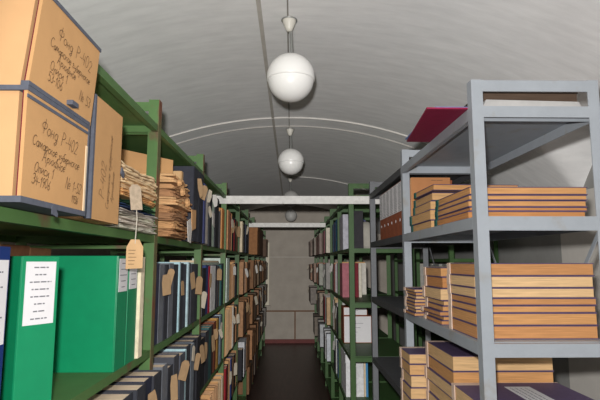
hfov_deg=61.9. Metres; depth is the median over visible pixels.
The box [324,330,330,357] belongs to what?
box
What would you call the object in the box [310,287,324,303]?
box
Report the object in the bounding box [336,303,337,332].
file
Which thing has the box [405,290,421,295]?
volume
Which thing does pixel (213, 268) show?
file
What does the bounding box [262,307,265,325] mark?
box
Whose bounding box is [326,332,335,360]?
box
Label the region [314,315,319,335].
box
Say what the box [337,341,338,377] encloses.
file
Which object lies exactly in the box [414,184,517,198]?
volume
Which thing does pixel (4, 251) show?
ring binder
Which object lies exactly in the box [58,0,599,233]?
ceiling
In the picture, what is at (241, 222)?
file
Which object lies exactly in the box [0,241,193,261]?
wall
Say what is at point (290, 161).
globe pendant lamp
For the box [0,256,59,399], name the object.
ring binder
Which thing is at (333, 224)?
file
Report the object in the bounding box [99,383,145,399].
file
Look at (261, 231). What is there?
carton
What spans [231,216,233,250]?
file
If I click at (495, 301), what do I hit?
volume
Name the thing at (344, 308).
box
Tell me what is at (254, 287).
box
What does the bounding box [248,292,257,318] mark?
box
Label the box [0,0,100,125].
box
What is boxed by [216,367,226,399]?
file
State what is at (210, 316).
file
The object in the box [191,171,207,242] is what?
file
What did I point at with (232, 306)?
bundle
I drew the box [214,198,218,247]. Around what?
file
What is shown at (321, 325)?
box
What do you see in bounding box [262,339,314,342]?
baseboard
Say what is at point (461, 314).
volume
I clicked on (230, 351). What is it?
bundle
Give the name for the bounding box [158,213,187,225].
bundle
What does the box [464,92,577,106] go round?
stack
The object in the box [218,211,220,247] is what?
file
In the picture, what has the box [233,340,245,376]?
box
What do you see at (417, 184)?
cardboard folder
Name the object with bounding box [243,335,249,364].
box
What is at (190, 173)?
file
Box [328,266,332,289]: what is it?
file
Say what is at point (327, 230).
file
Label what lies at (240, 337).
box
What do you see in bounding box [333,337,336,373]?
box
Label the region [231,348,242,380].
file
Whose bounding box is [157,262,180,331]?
file
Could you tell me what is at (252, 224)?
tie beam
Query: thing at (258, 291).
box
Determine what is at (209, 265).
file
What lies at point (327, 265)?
file
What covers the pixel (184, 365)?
file
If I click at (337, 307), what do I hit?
file
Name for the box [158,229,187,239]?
bundle
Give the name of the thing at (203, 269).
file
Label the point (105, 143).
box
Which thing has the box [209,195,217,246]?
file
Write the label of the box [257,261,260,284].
box
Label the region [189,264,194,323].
file
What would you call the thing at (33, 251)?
file
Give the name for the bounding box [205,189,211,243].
file
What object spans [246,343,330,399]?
floor
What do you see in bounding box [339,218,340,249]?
ring binder
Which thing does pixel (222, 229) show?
file
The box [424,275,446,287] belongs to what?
volume
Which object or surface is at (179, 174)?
file
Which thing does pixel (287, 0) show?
cable
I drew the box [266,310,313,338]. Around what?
pipe
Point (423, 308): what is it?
volume
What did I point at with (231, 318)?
bundle
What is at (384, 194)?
ring binder
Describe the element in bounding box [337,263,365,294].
file
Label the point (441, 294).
volume
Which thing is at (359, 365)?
box
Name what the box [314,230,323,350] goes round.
shelving unit
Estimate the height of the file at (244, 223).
0.300 m
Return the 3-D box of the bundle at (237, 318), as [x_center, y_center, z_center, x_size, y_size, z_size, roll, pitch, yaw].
[-0.685,1.108,4.424,0.306,0.310,0.140,0,-7,-1]
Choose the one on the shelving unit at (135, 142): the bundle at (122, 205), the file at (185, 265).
the file at (185, 265)
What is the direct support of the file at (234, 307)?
on the shelving unit at (231, 207)
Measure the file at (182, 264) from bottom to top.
0.305 m
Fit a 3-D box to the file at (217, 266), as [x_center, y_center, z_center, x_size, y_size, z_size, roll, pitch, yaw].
[-0.704,0.600,3.475,0.270,0.285,0.050,0,-7,-1]
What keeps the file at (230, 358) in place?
on the shelving unit at (231, 207)
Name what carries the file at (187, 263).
on the shelving unit at (135, 142)
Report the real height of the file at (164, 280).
0.300 m
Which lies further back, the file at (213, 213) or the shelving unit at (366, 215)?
the shelving unit at (366, 215)
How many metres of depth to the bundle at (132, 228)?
1.52 m
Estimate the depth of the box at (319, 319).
7.02 m
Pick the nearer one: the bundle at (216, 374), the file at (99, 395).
the file at (99, 395)
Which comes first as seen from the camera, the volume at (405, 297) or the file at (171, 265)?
the file at (171, 265)
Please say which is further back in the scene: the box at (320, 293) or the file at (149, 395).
the box at (320, 293)
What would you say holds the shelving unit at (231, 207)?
on the floor
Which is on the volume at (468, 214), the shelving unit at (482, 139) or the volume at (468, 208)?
the volume at (468, 208)
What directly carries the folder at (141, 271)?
on the shelving unit at (20, 227)
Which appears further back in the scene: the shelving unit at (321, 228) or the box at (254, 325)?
the shelving unit at (321, 228)
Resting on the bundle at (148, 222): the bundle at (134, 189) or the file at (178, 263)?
the bundle at (134, 189)
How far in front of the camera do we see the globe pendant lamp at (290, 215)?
9.20 m
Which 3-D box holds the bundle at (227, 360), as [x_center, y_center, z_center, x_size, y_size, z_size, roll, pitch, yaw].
[-0.690,1.448,3.995,0.293,0.330,0.120,0,-7,-1]
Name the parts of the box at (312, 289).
lid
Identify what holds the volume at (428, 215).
on the volume at (428, 224)
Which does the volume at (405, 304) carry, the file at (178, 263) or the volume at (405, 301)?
the volume at (405, 301)
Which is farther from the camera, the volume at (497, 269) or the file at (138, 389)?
the volume at (497, 269)
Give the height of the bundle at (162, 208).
0.036 m
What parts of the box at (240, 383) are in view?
lid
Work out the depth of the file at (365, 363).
4.16 m
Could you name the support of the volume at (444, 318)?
on the volume at (431, 318)
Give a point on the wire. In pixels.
(293, 176)
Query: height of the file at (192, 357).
0.330 m
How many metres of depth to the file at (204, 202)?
2.59 m
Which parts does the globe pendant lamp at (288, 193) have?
globe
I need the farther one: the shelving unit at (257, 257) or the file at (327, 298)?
the shelving unit at (257, 257)
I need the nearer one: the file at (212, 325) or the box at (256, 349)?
the file at (212, 325)
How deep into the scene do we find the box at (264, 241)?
8.86 m
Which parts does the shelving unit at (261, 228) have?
post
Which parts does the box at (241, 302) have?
lid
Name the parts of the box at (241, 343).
lid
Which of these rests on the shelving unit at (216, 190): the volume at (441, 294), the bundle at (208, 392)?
the bundle at (208, 392)
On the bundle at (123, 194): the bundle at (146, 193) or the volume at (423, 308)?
the bundle at (146, 193)
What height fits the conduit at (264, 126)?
0.472 m
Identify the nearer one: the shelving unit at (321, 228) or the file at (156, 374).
the file at (156, 374)
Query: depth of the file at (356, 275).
4.44 m
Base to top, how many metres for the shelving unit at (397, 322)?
2.000 m
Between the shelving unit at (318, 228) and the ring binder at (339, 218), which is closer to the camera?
the ring binder at (339, 218)
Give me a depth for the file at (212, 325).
3.20 m
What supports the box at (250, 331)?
on the shelving unit at (252, 218)
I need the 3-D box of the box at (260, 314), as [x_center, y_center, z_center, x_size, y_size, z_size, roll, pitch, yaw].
[-0.723,1.942,7.859,0.272,0.300,0.304,0,-7,-1]
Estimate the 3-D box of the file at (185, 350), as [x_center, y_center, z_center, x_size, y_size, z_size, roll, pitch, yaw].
[-0.634,0.818,2.166,0.270,0.330,0.030,0,-7,-1]
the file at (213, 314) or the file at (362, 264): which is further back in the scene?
the file at (362, 264)
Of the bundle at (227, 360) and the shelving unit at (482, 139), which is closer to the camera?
the shelving unit at (482, 139)
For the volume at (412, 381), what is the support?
on the volume at (412, 393)
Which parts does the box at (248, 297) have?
lid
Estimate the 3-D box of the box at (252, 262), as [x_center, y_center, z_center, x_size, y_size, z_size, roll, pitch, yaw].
[-0.678,0.881,5.926,0.272,0.330,0.204,0,-7,-1]
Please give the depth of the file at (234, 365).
4.24 m
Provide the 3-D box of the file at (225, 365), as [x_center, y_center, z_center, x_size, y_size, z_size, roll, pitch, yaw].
[-0.702,1.444,3.882,0.270,0.310,0.100,0,-7,-1]
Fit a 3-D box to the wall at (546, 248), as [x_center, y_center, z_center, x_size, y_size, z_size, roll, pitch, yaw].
[1.900,0.784,4.452,0.160,2.720,11.360,0,-7,-1]
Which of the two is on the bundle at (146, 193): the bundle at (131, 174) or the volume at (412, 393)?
the bundle at (131, 174)
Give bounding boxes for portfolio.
[405,107,467,141]
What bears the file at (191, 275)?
on the shelving unit at (135, 142)
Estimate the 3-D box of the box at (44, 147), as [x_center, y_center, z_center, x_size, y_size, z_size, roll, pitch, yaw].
[-0.605,-0.072,0.946,0.303,0.210,0.258,0,-7,-1]
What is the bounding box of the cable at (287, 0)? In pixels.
[287,0,289,148]
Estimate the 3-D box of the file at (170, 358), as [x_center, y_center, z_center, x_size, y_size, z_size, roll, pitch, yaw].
[-0.634,0.795,2.003,0.270,0.335,0.090,0,-7,-1]
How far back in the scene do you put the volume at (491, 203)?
1.73 m
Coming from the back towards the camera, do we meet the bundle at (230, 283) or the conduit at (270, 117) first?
the bundle at (230, 283)
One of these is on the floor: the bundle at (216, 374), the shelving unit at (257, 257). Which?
the shelving unit at (257, 257)
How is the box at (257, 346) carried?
on the shelving unit at (257, 257)
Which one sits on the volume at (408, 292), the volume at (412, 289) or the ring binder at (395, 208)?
the volume at (412, 289)
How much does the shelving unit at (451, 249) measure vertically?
2.000 m
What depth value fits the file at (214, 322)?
3.27 m
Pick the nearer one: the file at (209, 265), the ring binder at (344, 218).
the file at (209, 265)
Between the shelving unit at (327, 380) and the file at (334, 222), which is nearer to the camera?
the file at (334, 222)
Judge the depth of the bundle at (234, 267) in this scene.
4.31 m
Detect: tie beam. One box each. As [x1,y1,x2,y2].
[217,196,379,203]
[249,223,325,226]
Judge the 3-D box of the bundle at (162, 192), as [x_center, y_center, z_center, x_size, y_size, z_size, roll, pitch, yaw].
[-0.619,-0.011,2.069,0.291,0.036,0.328,0,-7,-1]
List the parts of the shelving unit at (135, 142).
post, shelf, shelf, shelf, post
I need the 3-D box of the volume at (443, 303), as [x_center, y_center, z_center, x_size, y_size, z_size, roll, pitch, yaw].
[0.776,0.436,2.164,0.401,0.021,0.267,0,-7,-1]
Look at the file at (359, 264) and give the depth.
4.44 m
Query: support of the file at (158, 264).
on the shelving unit at (135, 142)
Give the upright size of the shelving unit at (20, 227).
2.200 m
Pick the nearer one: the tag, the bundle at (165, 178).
the tag
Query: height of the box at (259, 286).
0.330 m
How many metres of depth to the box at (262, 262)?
7.91 m
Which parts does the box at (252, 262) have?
lid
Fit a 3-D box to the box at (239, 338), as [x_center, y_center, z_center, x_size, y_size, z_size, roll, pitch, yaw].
[-0.690,1.585,5.106,0.272,0.330,0.144,0,-7,-1]
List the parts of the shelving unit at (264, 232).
post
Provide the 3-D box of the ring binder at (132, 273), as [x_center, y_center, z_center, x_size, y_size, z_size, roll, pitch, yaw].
[-0.663,0.342,1.570,0.272,0.328,0.092,0,-7,-1]
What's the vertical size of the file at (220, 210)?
0.280 m
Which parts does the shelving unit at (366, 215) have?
post, shelf, shelf, shelf, shelf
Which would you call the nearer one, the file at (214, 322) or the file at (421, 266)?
the file at (214, 322)
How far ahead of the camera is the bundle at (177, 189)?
1.94 m
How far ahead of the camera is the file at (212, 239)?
3.15 m
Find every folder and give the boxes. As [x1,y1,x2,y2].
[121,149,172,172]
[134,257,144,358]
[170,260,218,264]
[410,177,449,215]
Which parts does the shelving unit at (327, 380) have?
post, shelf, shelf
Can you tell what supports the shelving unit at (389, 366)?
on the floor
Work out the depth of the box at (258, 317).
7.07 m
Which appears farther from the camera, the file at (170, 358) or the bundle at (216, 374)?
the bundle at (216, 374)
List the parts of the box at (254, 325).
lid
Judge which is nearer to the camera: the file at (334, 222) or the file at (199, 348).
the file at (199, 348)
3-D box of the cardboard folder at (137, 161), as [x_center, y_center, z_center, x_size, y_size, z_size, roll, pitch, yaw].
[-0.636,-0.017,2.051,0.004,0.345,0.282,-5,-9,34]
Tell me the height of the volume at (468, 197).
0.019 m
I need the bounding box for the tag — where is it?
[125,210,142,268]
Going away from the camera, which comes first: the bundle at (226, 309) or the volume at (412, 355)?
the volume at (412, 355)
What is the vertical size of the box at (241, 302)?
0.330 m
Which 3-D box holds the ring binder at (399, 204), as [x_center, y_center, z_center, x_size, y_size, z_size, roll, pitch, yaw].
[0.696,0.046,2.789,0.282,0.300,0.112,0,-7,-1]
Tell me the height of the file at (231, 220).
0.300 m
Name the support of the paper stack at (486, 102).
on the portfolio
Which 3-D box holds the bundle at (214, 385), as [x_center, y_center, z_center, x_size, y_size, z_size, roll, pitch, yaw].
[-0.663,1.339,3.142,0.269,0.335,0.160,0,-7,-1]
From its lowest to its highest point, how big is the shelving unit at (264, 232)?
2.200 m
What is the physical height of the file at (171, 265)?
0.305 m
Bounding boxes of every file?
[0,244,29,255]
[29,247,50,255]
[87,392,132,399]
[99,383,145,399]
[112,376,156,399]
[123,370,160,399]
[131,363,167,399]
[153,353,178,379]
[154,263,159,345]
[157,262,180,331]
[157,264,170,343]
[157,351,189,399]
[160,263,173,337]
[160,349,186,399]
[162,264,174,340]
[163,343,190,399]
[167,364,177,399]
[172,264,177,334]
[172,339,200,399]
[173,166,202,241]
[173,171,182,240]
[177,335,204,399]
[179,263,183,329]
[181,262,189,326]
[182,264,186,327]
[183,330,208,385]
[188,263,195,324]
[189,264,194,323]
[189,343,194,399]
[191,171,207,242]
[191,326,214,379]
[192,258,229,302]
[193,264,202,321]
[194,183,205,243]
[200,336,206,390]
[201,268,205,316]
[201,291,206,312]
[201,320,216,371]
[201,324,217,374]
[202,265,208,314]
[203,206,211,244]
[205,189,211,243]
[205,202,214,245]
[206,318,222,367]
[208,266,211,312]
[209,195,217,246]
[209,265,216,308]
[209,316,218,363]
[210,266,215,311]
[211,201,213,246]
[212,315,222,362]
[213,314,221,359]
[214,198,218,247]
[216,268,221,306]
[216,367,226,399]
[217,265,222,305]
[217,266,218,306]
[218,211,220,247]
[219,263,223,303]
[220,208,223,248]
[224,364,227,399]
[226,210,229,249]
[226,357,236,394]
[227,353,235,392]
[228,304,239,340]
[229,213,233,249]
[230,358,231,399]
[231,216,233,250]
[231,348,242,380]
[233,307,234,345]
[234,218,236,250]
[234,263,236,296]
[236,221,240,251]
[240,221,243,251]
[241,223,244,252]
[244,302,248,333]
[245,224,248,252]
[321,294,334,318]
[323,263,329,288]
[325,228,329,252]
[325,296,335,322]
[326,297,337,324]
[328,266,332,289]
[330,263,334,290]
[332,224,333,251]
[332,303,335,330]
[334,222,334,251]
[334,299,342,329]
[335,307,337,334]
[336,219,363,250]
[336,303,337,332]
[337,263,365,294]
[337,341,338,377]
[340,263,348,296]
[348,211,362,247]
[354,263,358,296]
[358,263,361,296]
[364,362,367,396]
[415,265,423,286]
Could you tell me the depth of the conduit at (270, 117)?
4.03 m
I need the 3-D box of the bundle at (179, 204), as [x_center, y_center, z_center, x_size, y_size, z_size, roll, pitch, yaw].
[-0.616,0.016,2.061,0.290,0.037,0.317,0,-7,-1]
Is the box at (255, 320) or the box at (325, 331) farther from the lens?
the box at (255, 320)
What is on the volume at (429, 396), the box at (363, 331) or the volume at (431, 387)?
the volume at (431, 387)
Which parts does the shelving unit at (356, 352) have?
post, post, shelf, shelf, shelf, shelf, shelf, post, post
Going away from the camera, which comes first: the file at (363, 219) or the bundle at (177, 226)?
the bundle at (177, 226)
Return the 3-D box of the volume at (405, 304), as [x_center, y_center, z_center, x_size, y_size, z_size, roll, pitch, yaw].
[0.739,0.524,2.478,0.401,0.016,0.215,0,-7,-1]
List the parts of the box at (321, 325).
lid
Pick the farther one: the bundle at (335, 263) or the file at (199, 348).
the bundle at (335, 263)
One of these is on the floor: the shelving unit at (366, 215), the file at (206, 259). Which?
the shelving unit at (366, 215)
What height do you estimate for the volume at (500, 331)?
0.045 m
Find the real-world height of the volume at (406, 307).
0.016 m
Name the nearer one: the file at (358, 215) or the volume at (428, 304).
the volume at (428, 304)
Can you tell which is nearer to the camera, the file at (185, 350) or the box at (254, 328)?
the file at (185, 350)
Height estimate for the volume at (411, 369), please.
0.051 m
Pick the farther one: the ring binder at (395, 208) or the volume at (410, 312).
the ring binder at (395, 208)
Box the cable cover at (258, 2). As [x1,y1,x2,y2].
[256,0,283,204]
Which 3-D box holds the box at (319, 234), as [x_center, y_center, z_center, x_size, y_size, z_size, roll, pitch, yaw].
[0.392,0.602,6.846,0.272,0.280,0.204,0,-7,-1]
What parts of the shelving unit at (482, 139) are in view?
post, post, shelf, shelf, shelf, post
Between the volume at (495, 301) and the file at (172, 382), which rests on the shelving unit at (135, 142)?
the file at (172, 382)
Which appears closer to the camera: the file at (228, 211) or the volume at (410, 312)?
the volume at (410, 312)
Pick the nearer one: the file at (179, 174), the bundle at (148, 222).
the bundle at (148, 222)
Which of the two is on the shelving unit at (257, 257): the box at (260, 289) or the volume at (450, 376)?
the box at (260, 289)
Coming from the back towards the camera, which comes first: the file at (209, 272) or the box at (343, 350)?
the box at (343, 350)
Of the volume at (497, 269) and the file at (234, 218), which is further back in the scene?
the file at (234, 218)
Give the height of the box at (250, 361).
0.280 m
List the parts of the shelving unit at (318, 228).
post, shelf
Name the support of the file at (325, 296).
on the shelving unit at (327, 380)
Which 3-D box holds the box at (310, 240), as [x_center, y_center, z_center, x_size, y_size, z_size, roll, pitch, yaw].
[0.314,0.853,8.829,0.272,0.270,0.284,0,-7,-1]
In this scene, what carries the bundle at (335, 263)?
on the shelving unit at (366, 215)
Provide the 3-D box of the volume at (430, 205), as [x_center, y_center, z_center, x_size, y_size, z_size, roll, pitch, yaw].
[0.768,0.043,2.391,0.383,0.041,0.325,0,-7,0]
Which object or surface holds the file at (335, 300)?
on the shelving unit at (366, 215)
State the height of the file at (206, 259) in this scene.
0.340 m
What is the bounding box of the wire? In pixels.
[293,176,368,190]
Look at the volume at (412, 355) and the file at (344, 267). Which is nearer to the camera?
the volume at (412, 355)
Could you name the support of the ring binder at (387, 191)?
on the shelving unit at (389, 366)
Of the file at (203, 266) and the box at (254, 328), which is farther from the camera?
the box at (254, 328)
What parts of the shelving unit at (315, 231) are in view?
post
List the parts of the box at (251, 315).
lid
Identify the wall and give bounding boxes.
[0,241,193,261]
[202,205,387,338]
[390,166,593,387]
[560,188,599,399]
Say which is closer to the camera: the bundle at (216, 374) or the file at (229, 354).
the bundle at (216, 374)
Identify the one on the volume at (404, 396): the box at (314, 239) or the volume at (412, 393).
the volume at (412, 393)
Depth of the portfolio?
1.86 m
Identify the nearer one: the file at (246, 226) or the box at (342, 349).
the box at (342, 349)
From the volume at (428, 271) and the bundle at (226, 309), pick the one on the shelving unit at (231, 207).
the bundle at (226, 309)
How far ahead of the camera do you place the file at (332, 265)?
5.39 m
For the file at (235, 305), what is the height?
0.320 m
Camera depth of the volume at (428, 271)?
2.13 m
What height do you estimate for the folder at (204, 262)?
0.028 m
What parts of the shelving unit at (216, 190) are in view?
post, shelf, shelf, shelf, shelf, post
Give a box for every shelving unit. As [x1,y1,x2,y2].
[0,64,161,399]
[29,129,204,354]
[118,173,227,399]
[171,204,239,399]
[205,210,248,399]
[230,255,258,367]
[232,217,254,395]
[234,227,262,360]
[240,231,265,349]
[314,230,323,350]
[317,227,346,363]
[320,222,335,377]
[324,216,370,397]
[330,209,387,399]
[337,183,416,399]
[369,167,470,399]
[394,254,432,342]
[400,79,599,399]
[415,240,498,346]
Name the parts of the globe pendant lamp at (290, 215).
globe, globe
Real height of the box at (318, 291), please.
0.300 m
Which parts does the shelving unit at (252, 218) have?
post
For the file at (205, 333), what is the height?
0.300 m
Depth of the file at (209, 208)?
2.88 m
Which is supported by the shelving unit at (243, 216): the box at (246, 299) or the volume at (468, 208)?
the box at (246, 299)
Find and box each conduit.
[169,117,491,174]
[177,126,418,149]
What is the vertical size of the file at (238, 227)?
0.280 m
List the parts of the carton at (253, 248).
lid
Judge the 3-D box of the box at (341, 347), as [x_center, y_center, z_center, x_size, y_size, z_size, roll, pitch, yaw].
[0.449,1.509,4.508,0.152,0.335,0.094,0,-7,-1]
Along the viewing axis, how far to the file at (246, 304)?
5.02 m
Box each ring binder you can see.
[0,246,10,391]
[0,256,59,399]
[53,256,127,372]
[124,268,137,365]
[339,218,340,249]
[340,214,348,249]
[380,194,383,239]
[383,192,386,238]
[386,190,389,237]
[389,187,393,236]
[393,184,397,235]
[397,180,451,234]
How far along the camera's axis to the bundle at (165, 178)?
2.04 m
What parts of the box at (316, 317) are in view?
lid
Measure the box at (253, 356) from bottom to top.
0.300 m
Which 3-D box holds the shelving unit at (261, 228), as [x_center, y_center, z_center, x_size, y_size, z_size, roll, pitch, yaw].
[-0.899,1.516,8.244,0.508,2.200,1.003,0,-7,-1]
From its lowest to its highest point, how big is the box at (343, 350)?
0.345 m
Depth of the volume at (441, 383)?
2.12 m
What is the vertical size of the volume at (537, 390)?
0.060 m
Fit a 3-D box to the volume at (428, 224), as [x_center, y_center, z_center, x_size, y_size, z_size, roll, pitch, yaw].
[0.771,0.129,2.385,0.402,0.037,0.365,0,-7,-1]
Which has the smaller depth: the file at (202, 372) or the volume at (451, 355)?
the volume at (451, 355)
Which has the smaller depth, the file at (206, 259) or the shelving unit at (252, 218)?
the file at (206, 259)
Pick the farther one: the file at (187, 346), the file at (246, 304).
the file at (246, 304)
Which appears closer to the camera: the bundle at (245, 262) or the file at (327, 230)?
the bundle at (245, 262)
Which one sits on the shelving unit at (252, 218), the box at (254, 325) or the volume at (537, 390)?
the box at (254, 325)
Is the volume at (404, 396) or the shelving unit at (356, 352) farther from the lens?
the shelving unit at (356, 352)
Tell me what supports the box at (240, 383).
on the shelving unit at (252, 218)
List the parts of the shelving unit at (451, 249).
post, shelf, shelf, post, post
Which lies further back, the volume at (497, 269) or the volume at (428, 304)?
the volume at (428, 304)
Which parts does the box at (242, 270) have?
lid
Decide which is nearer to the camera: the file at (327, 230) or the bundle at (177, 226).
the bundle at (177, 226)
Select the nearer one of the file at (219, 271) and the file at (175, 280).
the file at (175, 280)
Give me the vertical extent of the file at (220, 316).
0.330 m
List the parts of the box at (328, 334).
lid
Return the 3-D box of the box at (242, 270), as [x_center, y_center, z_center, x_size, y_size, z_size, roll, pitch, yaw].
[-0.664,0.765,4.912,0.314,0.310,0.164,0,-7,-1]
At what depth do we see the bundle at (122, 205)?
1.50 m
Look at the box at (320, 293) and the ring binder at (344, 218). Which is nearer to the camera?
the ring binder at (344, 218)
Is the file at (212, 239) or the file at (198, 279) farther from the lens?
the file at (212, 239)
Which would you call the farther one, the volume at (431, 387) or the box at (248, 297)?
the box at (248, 297)
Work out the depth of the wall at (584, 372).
3.20 m
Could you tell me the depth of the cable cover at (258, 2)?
2.91 m
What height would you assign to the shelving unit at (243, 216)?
2.200 m
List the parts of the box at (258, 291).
lid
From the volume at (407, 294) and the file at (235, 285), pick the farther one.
the file at (235, 285)
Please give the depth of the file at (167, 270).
2.02 m
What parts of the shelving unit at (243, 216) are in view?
shelf, shelf, shelf, post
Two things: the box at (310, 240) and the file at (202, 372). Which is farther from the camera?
the box at (310, 240)
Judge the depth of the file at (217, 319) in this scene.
3.40 m
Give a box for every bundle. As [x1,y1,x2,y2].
[100,223,156,233]
[118,212,154,225]
[118,216,156,229]
[119,184,157,221]
[119,187,155,207]
[119,198,155,212]
[119,202,154,216]
[120,160,157,190]
[120,176,157,200]
[140,173,195,242]
[158,205,187,218]
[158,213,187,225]
[158,221,186,232]
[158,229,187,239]
[159,184,189,197]
[159,189,191,205]
[159,197,190,211]
[200,388,213,399]
[206,382,217,399]
[210,376,220,399]
[214,373,222,399]
[215,308,228,356]
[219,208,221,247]
[224,358,231,399]
[225,306,235,350]
[226,305,233,348]
[229,263,231,299]
[230,262,235,297]
[230,351,235,385]
[231,214,234,239]
[233,264,234,296]
[234,307,239,343]
[244,262,245,292]
[335,263,336,292]
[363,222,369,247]
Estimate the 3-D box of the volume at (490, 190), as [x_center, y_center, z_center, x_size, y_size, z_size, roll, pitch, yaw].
[0.786,-0.008,1.928,0.417,0.028,0.405,0,-7,-1]
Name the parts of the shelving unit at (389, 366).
post, shelf, shelf, shelf, shelf, post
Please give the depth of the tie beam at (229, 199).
3.85 m
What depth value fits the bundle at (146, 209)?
1.67 m
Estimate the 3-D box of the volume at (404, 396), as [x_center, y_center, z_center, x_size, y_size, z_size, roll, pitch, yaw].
[0.721,0.967,2.421,0.425,0.055,0.205,0,-7,-1]
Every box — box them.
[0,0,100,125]
[0,85,89,216]
[53,94,124,224]
[229,300,244,336]
[230,260,254,288]
[233,262,247,293]
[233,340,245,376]
[237,363,250,394]
[238,338,246,370]
[239,296,249,327]
[239,298,247,331]
[240,337,247,369]
[241,294,257,323]
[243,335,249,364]
[246,262,248,291]
[247,328,253,359]
[248,263,250,290]
[248,289,260,314]
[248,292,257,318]
[249,323,256,351]
[249,360,252,384]
[252,356,253,382]
[253,328,255,355]
[254,287,261,309]
[254,319,258,344]
[254,349,256,374]
[256,316,260,340]
[256,346,257,369]
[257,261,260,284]
[259,286,263,307]
[259,289,261,312]
[259,313,262,334]
[261,261,263,281]
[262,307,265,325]
[263,240,266,256]
[310,240,311,255]
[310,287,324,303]
[313,238,315,254]
[313,263,316,281]
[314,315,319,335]
[316,263,322,284]
[316,290,329,311]
[318,233,321,253]
[318,318,323,341]
[319,292,329,315]
[319,323,329,346]
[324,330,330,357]
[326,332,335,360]
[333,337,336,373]
[341,305,366,315]
[341,313,371,342]
[341,347,342,384]
[342,349,343,389]
[343,350,344,392]
[344,353,363,396]
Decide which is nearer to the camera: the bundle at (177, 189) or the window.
the bundle at (177, 189)
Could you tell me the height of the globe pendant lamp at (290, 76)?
0.410 m
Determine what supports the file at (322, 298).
on the shelving unit at (327, 380)
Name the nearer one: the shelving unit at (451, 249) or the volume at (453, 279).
the volume at (453, 279)
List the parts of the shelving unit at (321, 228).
post, shelf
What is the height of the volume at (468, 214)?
0.027 m
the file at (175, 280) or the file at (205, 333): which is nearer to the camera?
the file at (175, 280)
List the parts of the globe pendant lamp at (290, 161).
globe, globe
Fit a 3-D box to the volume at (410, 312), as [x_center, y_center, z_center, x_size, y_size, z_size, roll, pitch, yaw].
[0.736,0.555,2.472,0.404,0.016,0.215,0,-7,-2]
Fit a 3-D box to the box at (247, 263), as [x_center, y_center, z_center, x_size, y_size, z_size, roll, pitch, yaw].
[-0.683,0.804,5.228,0.272,0.310,0.174,0,-7,-1]
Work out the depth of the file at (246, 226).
5.28 m
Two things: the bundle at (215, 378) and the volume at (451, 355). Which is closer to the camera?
the volume at (451, 355)
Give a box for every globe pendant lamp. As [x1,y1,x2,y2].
[267,16,314,101]
[278,127,303,174]
[283,177,297,206]
[285,210,296,221]
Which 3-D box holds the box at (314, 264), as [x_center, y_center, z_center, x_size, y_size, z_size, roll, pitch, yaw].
[0.344,1.132,7.792,0.272,0.290,0.254,0,-7,-1]
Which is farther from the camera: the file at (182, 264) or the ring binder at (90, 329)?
the file at (182, 264)
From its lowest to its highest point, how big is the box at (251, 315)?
0.330 m
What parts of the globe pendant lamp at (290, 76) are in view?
globe, globe, hanging rod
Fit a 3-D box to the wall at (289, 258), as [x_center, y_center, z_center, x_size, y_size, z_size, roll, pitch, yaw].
[-0.182,1.395,10.114,4.100,2.900,0.100,0,-7,-1]
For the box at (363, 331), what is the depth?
4.42 m
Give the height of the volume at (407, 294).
0.016 m
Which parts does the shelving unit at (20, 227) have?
shelf, shelf, shelf, post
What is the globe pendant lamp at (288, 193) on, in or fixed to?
hanging from the ceiling
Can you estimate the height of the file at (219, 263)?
0.300 m
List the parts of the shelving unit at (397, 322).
post, shelf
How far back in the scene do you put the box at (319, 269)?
6.70 m
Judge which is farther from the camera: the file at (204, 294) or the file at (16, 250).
the file at (204, 294)
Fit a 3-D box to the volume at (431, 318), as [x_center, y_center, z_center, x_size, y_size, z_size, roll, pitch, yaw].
[0.769,0.515,2.164,0.403,0.019,0.267,0,-7,-1]
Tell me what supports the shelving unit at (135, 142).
on the floor
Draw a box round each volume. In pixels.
[399,347,425,363]
[400,357,425,375]
[400,378,426,399]
[401,368,426,387]
[401,390,410,399]
[403,287,421,291]
[403,309,424,315]
[404,296,424,302]
[404,299,424,305]
[404,303,420,308]
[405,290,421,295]
[405,306,424,312]
[406,293,424,298]
[409,210,434,225]
[411,220,433,231]
[413,192,452,207]
[413,201,435,215]
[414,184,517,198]
[421,306,448,315]
[422,286,447,300]
[423,267,446,276]
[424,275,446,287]
[424,314,448,324]
[424,365,451,398]
[425,297,448,305]
[425,301,448,311]
[425,311,448,320]
[425,341,553,370]
[426,354,553,383]
[426,378,452,399]
[426,389,438,399]
[434,211,585,226]
[435,187,587,206]
[435,195,587,211]
[435,200,586,216]
[435,207,587,219]
[447,263,594,275]
[447,274,593,287]
[447,284,594,297]
[448,293,596,304]
[448,299,596,312]
[448,306,597,325]
[449,317,598,338]
[451,382,593,399]
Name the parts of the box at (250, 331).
lid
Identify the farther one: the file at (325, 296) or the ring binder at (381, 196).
the file at (325, 296)
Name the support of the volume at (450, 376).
on the volume at (441, 383)
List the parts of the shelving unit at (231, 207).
shelf, shelf, shelf, post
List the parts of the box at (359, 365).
lid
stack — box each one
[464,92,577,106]
[483,100,580,105]
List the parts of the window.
frame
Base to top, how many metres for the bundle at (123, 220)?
0.018 m
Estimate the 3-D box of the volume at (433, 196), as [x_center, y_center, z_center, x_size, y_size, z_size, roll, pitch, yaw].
[0.774,0.004,2.396,0.384,0.037,0.325,0,-7,-1]
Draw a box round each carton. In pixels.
[248,227,259,254]
[257,229,262,255]
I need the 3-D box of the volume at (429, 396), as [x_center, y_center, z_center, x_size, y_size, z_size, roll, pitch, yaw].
[0.787,0.878,2.123,0.404,0.053,0.390,0,-7,-1]
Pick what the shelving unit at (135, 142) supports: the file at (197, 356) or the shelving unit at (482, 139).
the file at (197, 356)
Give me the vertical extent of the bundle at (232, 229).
0.310 m
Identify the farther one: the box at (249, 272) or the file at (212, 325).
the box at (249, 272)
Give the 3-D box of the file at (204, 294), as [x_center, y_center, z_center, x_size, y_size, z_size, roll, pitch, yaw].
[-0.676,0.560,2.809,0.302,0.200,0.064,0,-7,-1]

